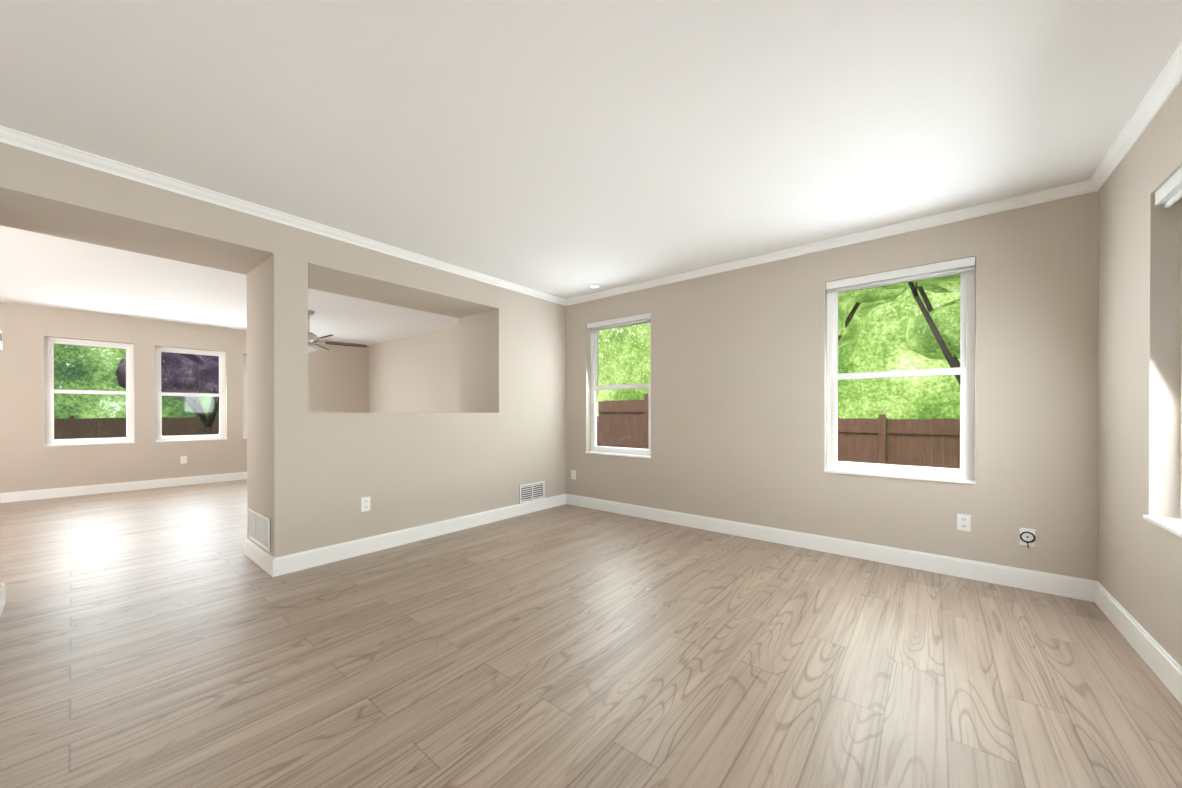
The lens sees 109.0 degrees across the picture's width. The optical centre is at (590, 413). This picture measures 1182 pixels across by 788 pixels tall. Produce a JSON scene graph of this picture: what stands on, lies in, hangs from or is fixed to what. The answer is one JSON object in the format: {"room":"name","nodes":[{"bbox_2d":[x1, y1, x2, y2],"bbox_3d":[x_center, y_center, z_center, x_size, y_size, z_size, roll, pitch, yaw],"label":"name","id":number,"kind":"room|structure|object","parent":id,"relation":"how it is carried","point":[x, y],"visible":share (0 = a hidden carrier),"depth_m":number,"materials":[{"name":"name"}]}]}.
{"room":"empty living room","nodes":[
{"label":"empty living room","id":0,"kind":"room"},
{"bbox_2d":[0,302,368,492],"bbox_3d":[-7.256,-0.151,6.037,0.160,2.600,7.760,0,0,39],"label":"wall","id":1,"kind":"structure","parent":0,"point":[338,378],"depth_m":6.35,"materials":[{"name":"beige paint"}]},
{"bbox_2d":[44,337,134,445],"bbox_3d":[-7.207,-0.311,6.080,0.174,1.500,0.830,0,0,39],"label":"window","id":2,"kind":"structure","parent":1,"relation":"in","point":[50,391],"depth_m":6.04,"materials":[{"name":"white plastic"}]},
{"bbox_2d":[0,472,246,502],"bbox_3d":[-7.138,1.084,6.048,0.016,0.130,7.600,0,0,39],"label":"baseboard","id":3,"kind":"structure","parent":1,"relation":"attached to","point":[6,497],"depth_m":6.20,"materials":[{"name":"white paint"}]},
{"bbox_2d":[180,456,186,463],"bbox_3d":[-6.552,0.737,6.774,0.008,0.116,0.072,0,0,39],"label":"outlet","id":4,"kind":"object","parent":1,"relation":"attached to","point":[183,459],"visible":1,"depth_m":6.77,"materials":[{"name":"white plastic"}]},
{"bbox_2d":[155,346,226,441],"bbox_3d":[-6.539,-0.314,6.903,0.174,1.500,0.850,0,0,39],"label":"window","id":5,"kind":"structure","parent":1,"relation":"in","point":[220,435],"depth_m":6.88,"materials":[{"name":"white plastic"}]},
{"bbox_2d":[243,354,246,438],"bbox_3d":[-5.864,-0.317,7.733,0.174,1.500,0.850,0,0,39],"label":"window","id":6,"kind":"structure","parent":1,"relation":"in","point":[244,396],"depth_m":7.45,"materials":[{"name":"white plastic"}]},
{"bbox_2d":[0,142,565,557],"bbox_3d":[-3.011,0.361,2.693,0.750,3.600,7.600,0,0,39],"label":"wall","id":7,"kind":"structure","parent":0,"point":[495,442],"depth_m":3.39,"materials":[{"name":"beige paint"}]},
{"bbox_2d":[0,330,1,349],"bbox_3d":[-3.318,-0.417,2.352,0.150,0.120,0.028,0,0,39],"label":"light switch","id":8,"kind":"object","parent":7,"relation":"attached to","point":[0,340],"visible":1,"depth_m":2.37,"materials":[{"name":"white plastic"}]},
{"bbox_2d":[0,582,4,616],"bbox_3d":[-3.302,1.098,2.337,0.750,0.130,0.016,0,0,39],"label":"baseboard","id":9,"kind":"structure","parent":7,"relation":"attached to","point":[2,586],"depth_m":2.49,"materials":[{"name":"white paint"}]},
{"bbox_2d":[244,538,270,572],"bbox_3d":[-2.562,1.095,3.248,0.750,0.130,0.016,0,0,39],"label":"baseboard","id":10,"kind":"structure","parent":7,"relation":"attached to","point":[253,551],"depth_m":3.26,"materials":[{"name":"white paint"}]},
{"bbox_2d":[249,508,270,551],"bbox_3d":[-2.560,0.884,3.250,0.560,0.240,0.010,0,0,39],"label":"air vent","id":11,"kind":"object","parent":7,"relation":"attached to","point":[260,529],"depth_m":3.22,"materials":[{"name":"white plastic"}]},
{"bbox_2d":[0,125,567,305],"bbox_3d":[-2.700,-1.406,2.434,0.052,0.064,7.600,0,0,39],"label":"crown molding","id":12,"kind":"structure","parent":7,"relation":"attached to","point":[8,136],"depth_m":2.78,"materials":[{"name":"white paint"}]},
{"bbox_2d":[361,497,369,511],"bbox_3d":[-1.869,0.749,3.498,0.008,0.116,0.072,0,0,39],"label":"outlet","id":13,"kind":"object","parent":7,"relation":"attached to","point":[365,503],"visible":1,"depth_m":3.49,"materials":[{"name":"white plastic"}]},
{"bbox_2d":[268,494,563,576],"bbox_3d":[-1.306,1.091,4.186,0.016,0.130,3.056,0,0,39],"label":"baseboard","id":14,"kind":"structure","parent":7,"relation":"attached to","point":[277,566],"depth_m":3.68,"materials":[{"name":"white paint"}]},
{"bbox_2d":[519,481,544,502],"bbox_3d":[-0.689,0.916,4.951,0.010,0.205,0.390,0,0,39],"label":"air vent","id":15,"kind":"object","parent":7,"relation":"in","point":[531,492],"visible":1,"depth_m":4.94,"materials":[{"name":"white plastic"}]},
{"bbox_2d":[0,479,1181,787],"bbox_3d":[-3.205,1.211,2.854,10.470,0.100,7.920,0,0,39],"label":"floor","id":16,"kind":"structure","parent":0,"point":[168,637],"depth_m":1.95,"materials":[{"name":"brown wood"}]},
{"bbox_2d":[0,0,1181,345],"bbox_3d":[-3.205,-1.499,2.844,10.470,0.120,7.920,0,0,39],"label":"ceiling","id":17,"kind":"structure","parent":0,"point":[566,148],"depth_m":2.05,"materials":[{"name":"white paint"}]},
{"bbox_2d":[308,310,366,352],"bbox_3d":[-3.943,-1.155,5.922,1.356,0.590,1.409,0,0,39],"label":"ceiling fan","id":18,"kind":"object","parent":17,"relation":"hanging from","point":[313,338],"visible":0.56,"depth_m":5.95,"materials":[{"name":"silver metal"}]},
{"bbox_2d":[369,191,1098,580],"bbox_3d":[-0.758,-0.150,5.860,10.470,2.600,0.160,0,0,39],"label":"wall","id":19,"kind":"structure","parent":0,"point":[737,395],"depth_m":3.53,"materials":[{"name":"beige paint"}]},
{"bbox_2d":[571,470,575,479],"bbox_3d":[-0.222,0.767,5.319,0.072,0.116,0.008,0,0,39],"label":"outlet","id":20,"kind":"object","parent":19,"relation":"attached to","point":[573,474],"visible":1,"depth_m":5.31,"materials":[{"name":"white plastic"}]},
{"bbox_2d":[585,321,650,457],"bbox_3d":[0.341,-0.317,4.952,0.920,1.600,0.174,0,0,39],"label":"window","id":21,"kind":"structure","parent":19,"relation":"in","point":[623,451],"depth_m":5.07,"materials":[{"name":"white plastic"}]},
{"bbox_2d":[587,313,650,330],"bbox_3d":[0.324,-1.072,4.929,0.912,0.085,0.062,0,0,39],"label":"roller blind","id":22,"kind":"object","parent":21,"relation":"attached to","point":[639,318],"visible":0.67,"depth_m":4.89,"materials":[{"name":"white fabric"}]},
{"bbox_2d":[568,181,1086,304],"bbox_3d":[1.383,-1.411,3.979,4.320,0.064,0.052,0,0,39],"label":"crown molding","id":23,"kind":"structure","parent":19,"relation":"attached to","point":[1074,189],"depth_m":3.32,"materials":[{"name":"white paint"}]},
{"bbox_2d":[564,494,1091,601],"bbox_3d":[1.383,1.092,4.012,4.410,0.130,0.016,0,0,39],"label":"baseboard","id":24,"kind":"structure","parent":19,"relation":"attached to","point":[1055,584],"depth_m":3.32,"materials":[{"name":"white paint"}]},
{"bbox_2d":[824,267,975,483],"bbox_3d":[2.374,-0.311,3.300,0.940,1.600,0.174,0,0,39],"label":"window","id":25,"kind":"structure","parent":19,"relation":"in","point":[965,472],"depth_m":3.20,"materials":[{"name":"white plastic"}]},
{"bbox_2d":[826,256,974,292],"bbox_3d":[2.358,-1.066,3.277,0.932,0.085,0.062,0,0,39],"label":"roller blind","id":26,"kind":"object","parent":25,"relation":"attached to","point":[940,268],"visible":0.96,"depth_m":3.22,"materials":[{"name":"grey fabric"}]},
{"bbox_2d":[957,514,970,531],"bbox_3d":[2.646,0.770,2.989,0.072,0.116,0.008,0,0,39],"label":"outlet","id":27,"kind":"object","parent":19,"relation":"attached to","point":[963,522],"visible":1,"depth_m":2.99,"materials":[{"name":"white plastic"}]},
{"bbox_2d":[1020,527,1035,548],"bbox_3d":[2.888,0.823,2.787,0.074,0.130,0.016,0,0,39],"label":"outlet","id":28,"kind":"object","parent":19,"relation":"attached to","point":[1027,537],"visible":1,"depth_m":2.79,"materials":[{"name":"white plastic"}]},
{"bbox_2d":[1098,81,1181,666],"bbox_3d":[0.746,-0.127,-0.464,0.160,2.600,7.760,0,0,39],"label":"wall","id":29,"kind":"structure","parent":0,"point":[1139,398],"depth_m":2.05,"materials":[{"name":"beige paint"}]},
{"bbox_2d":[1084,41,1181,192],"bbox_3d":[0.714,-1.395,-0.340,0.052,0.064,7.600,0,0,39],"label":"crown molding","id":30,"kind":"structure","parent":29,"relation":"attached to","point":[1162,89],"depth_m":2.00,"materials":[{"name":"white paint"}]},
{"bbox_2d":[1092,580,1181,704],"bbox_3d":[0.728,1.108,-0.342,0.016,0.130,7.600,0,0,39],"label":"baseboard","id":31,"kind":"structure","parent":29,"relation":"attached to","point":[1158,658],"depth_m":2.01,"materials":[{"name":"white paint"}]},
{"bbox_2d":[1143,342,1181,537],"bbox_3d":[2.414,-0.270,1.607,0.174,1.530,0.860,0,0,39],"label":"window","id":32,"kind":"structure","parent":29,"relation":"in","point":[1172,525],"depth_m":1.90,"materials":[{"name":"white plastic"}]},
{"bbox_2d":[1155,167,1181,208],"bbox_3d":[2.394,-0.990,1.621,0.062,0.085,0.852,0,0,39],"label":"roller blind","id":33,"kind":"object","parent":29,"relation":"attached to","point":[1168,193],"visible":1,"depth_m":1.86,"materials":[{"name":"white fabric"}]},
{"label":"outside","id":34,"kind":"structure","parent":0,"visible":0},
{"bbox_2d":[54,343,218,437],"bbox_3d":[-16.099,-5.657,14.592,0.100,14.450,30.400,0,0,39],"label":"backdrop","id":35,"kind":"structure","parent":34,"point":[73,382],"depth_m":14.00,"materials":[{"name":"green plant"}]},
{"bbox_2d":[597,287,959,463],"bbox_3d":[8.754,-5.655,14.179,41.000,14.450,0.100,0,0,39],"label":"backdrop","id":36,"kind":"structure","parent":34,"point":[899,315],"depth_m":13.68,"materials":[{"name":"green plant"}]},
{"bbox_3d":[0.307,1.699,6.187,80.000,0.200,70.000,0,0,39],"label":"ground","id":37,"kind":"structure","parent":34,"visible":0},
{"bbox_2d":[54,416,218,438],"bbox_3d":[-14.547,0.817,9.396,0.109,1.540,20.345,0,0,39],"label":"fence","id":38,"kind":"object","parent":37,"relation":"on","point":[62,431],"depth_m":11.31,"materials":[{"name":"brown wood"}]},
{"bbox_2d":[116,352,218,434],"bbox_3d":[-8.345,-1.290,9.363,3.472,5.797,5.204,0,0,39],"label":"tree","id":39,"kind":"object","parent":37,"relation":"on","point":[192,374],"depth_m":8.59,"materials":[{"name":"purple plant"}]},
{"bbox_2d":[598,394,647,448],"bbox_3d":[0.645,0.595,8.672,1.304,1.990,0.109,0,0,39],"label":"fence","id":40,"kind":"object","parent":37,"relation":"on","point":[613,433],"depth_m":8.68,"materials":[{"name":"brown wood"}]},
{"bbox_2d":[597,414,959,468],"bbox_3d":[2.777,0.795,8.744,24.684,1.590,0.109,0,0,39],"label":"fence","id":41,"kind":"object","parent":37,"relation":"on","point":[920,430],"depth_m":6.92,"materials":[{"name":"brown wood"}]},
{"bbox_2d":[838,287,909,347],"bbox_3d":[5.263,-2.122,10.223,5.935,7.450,4.812,0,0,39],"label":"tree","id":42,"kind":"object","parent":37,"relation":"on","point":[845,307],"depth_m":10.04,"materials":[{"name":"green plant"}]},
{"bbox_2d":[868,274,959,384],"bbox_3d":[5.463,-1.607,5.202,4.880,6.472,3.555,0,0,39],"label":"tree","id":43,"kind":"object","parent":37,"relation":"on","point":[938,349],"depth_m":5.94,"materials":[{"name":"green plant"}]}
]}

